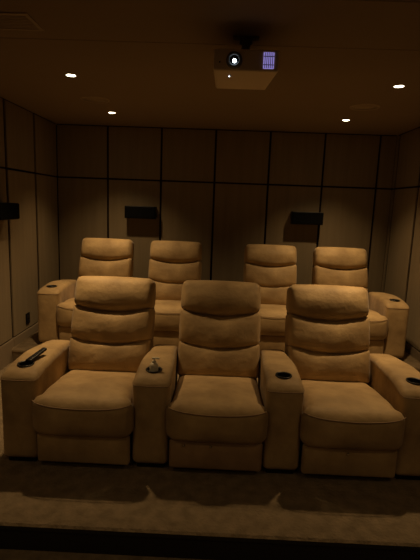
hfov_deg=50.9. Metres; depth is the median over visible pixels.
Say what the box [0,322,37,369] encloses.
baseboard
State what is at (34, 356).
remote control
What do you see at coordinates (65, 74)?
recessed light
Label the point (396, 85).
recessed light
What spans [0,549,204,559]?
floor
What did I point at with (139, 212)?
wall speaker
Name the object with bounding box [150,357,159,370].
pump bottle
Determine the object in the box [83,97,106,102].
grille
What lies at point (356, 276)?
cushion
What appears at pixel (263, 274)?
cushion
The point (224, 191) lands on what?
wall
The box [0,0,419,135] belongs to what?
ceiling
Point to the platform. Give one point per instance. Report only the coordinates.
(111, 509)
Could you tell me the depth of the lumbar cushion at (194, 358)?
3.16 m
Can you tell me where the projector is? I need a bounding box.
[213,36,278,89]
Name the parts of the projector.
ceiling plate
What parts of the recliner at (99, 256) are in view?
armrest, seat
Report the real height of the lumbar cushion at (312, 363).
0.282 m
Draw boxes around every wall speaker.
[0,202,19,219]
[125,206,156,218]
[290,211,323,224]
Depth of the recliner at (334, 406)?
2.69 m
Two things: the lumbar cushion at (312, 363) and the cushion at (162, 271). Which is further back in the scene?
the cushion at (162, 271)
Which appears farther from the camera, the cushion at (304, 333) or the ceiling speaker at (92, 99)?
the ceiling speaker at (92, 99)
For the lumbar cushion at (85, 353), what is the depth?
3.17 m
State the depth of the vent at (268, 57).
2.23 m
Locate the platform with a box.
[0,361,419,559]
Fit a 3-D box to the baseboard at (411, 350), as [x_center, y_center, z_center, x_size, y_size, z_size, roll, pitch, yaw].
[2.058,1.314,2.168,0.026,0.372,7.129,2,10,1]
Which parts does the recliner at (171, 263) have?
seat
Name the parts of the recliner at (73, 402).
armrest, seat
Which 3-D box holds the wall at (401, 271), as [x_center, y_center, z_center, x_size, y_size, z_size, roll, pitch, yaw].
[2.153,0.188,1.974,0.120,2.764,7.137,2,10,1]
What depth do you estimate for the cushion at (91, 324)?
3.21 m
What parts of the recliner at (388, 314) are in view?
seat, armrest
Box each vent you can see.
[0,12,44,30]
[263,52,274,68]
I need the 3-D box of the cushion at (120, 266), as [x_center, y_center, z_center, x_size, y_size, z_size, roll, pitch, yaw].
[-1.200,-0.111,5.091,0.600,0.307,0.287,2,10,1]
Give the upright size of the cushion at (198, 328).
0.308 m
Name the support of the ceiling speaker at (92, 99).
attached to the ceiling
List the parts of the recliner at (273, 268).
seat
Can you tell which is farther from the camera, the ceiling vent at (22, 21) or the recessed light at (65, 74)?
the recessed light at (65, 74)
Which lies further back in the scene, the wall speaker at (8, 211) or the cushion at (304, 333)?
the wall speaker at (8, 211)
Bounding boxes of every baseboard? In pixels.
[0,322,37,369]
[405,342,419,361]
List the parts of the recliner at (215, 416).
armrest, seat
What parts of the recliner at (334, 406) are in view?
armrest, seat, armrest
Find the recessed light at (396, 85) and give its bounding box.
[392,84,406,87]
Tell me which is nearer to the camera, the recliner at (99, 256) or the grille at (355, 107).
the grille at (355, 107)
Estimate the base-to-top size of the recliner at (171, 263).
1.056 m
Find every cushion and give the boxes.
[68,336,153,372]
[71,305,154,343]
[78,256,133,276]
[148,259,201,283]
[153,280,182,300]
[177,341,259,378]
[179,309,259,348]
[243,263,296,286]
[260,286,289,304]
[285,314,369,352]
[285,345,369,383]
[312,266,367,287]
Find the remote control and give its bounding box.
[25,347,46,361]
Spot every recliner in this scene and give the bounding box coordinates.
[0,276,155,464]
[37,238,133,342]
[132,280,267,470]
[148,241,201,346]
[243,244,296,351]
[258,284,419,479]
[312,247,409,359]
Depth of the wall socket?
4.73 m
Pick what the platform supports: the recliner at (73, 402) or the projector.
the recliner at (73, 402)
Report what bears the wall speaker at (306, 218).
attached to the wall at (224, 191)
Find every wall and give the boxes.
[0,97,58,345]
[57,124,396,291]
[381,127,419,350]
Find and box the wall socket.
[26,312,29,323]
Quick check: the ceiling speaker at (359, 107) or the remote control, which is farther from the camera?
the ceiling speaker at (359, 107)
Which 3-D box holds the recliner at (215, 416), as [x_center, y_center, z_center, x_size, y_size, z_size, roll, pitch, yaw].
[-0.048,0.586,3.044,0.819,1.056,1.079,2,10,1]
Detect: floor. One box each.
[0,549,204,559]
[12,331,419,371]
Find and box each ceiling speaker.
[80,96,109,102]
[350,104,380,110]
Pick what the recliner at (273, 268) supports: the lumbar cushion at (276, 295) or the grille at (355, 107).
the lumbar cushion at (276, 295)
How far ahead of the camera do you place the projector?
2.25 m
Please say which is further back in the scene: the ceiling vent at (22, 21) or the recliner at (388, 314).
the recliner at (388, 314)
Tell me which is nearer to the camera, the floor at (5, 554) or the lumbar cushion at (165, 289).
the floor at (5, 554)
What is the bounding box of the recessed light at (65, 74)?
[64,73,77,76]
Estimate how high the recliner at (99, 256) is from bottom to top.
1.056 m
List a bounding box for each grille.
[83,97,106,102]
[353,105,376,109]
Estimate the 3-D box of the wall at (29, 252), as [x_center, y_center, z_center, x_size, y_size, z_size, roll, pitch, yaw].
[-2.056,0.018,2.054,0.120,2.764,7.137,2,10,1]

